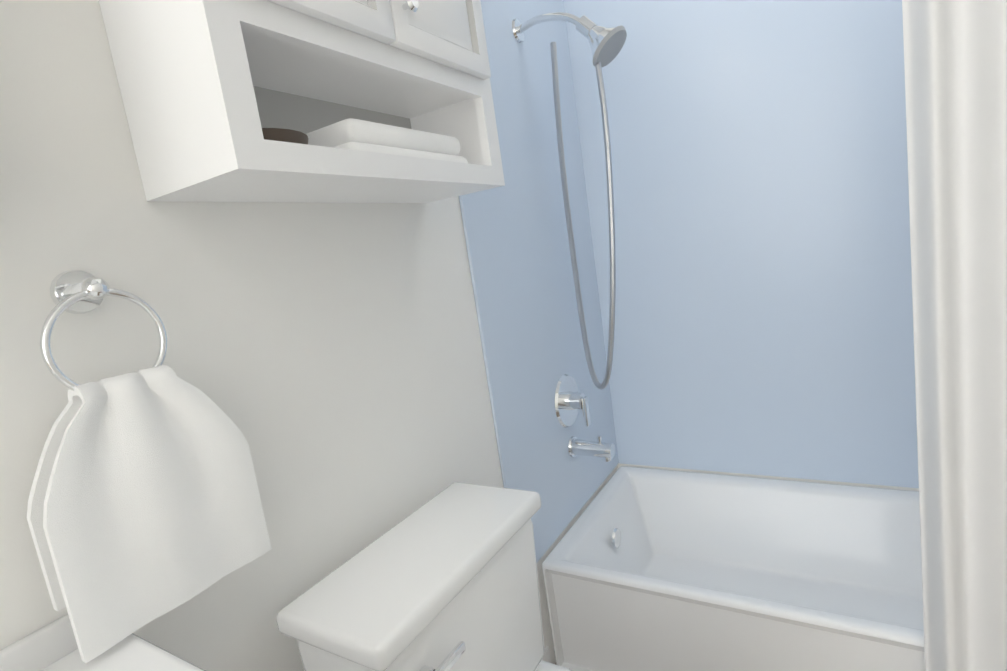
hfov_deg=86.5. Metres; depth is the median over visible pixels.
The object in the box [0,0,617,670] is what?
wall
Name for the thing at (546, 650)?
baseboard
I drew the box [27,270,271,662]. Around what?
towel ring
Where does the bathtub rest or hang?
on the floor
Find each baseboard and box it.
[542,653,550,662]
[544,646,550,660]
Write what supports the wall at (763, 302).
attached to the wall at (796, 479)
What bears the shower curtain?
hanging from the shower rod
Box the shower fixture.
[512,12,626,461]
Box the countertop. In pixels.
[0,614,205,670]
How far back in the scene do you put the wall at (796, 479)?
1.80 m
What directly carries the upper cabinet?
attached to the wall at (328, 360)
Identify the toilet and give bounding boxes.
[276,482,571,670]
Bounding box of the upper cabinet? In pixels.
[99,0,504,202]
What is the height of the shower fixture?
1.333 m
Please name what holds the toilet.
on the floor
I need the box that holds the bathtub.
[542,466,924,670]
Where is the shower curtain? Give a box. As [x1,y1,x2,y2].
[902,0,1006,670]
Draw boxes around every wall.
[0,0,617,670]
[459,0,918,562]
[618,463,918,490]
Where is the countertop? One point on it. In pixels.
(52, 646)

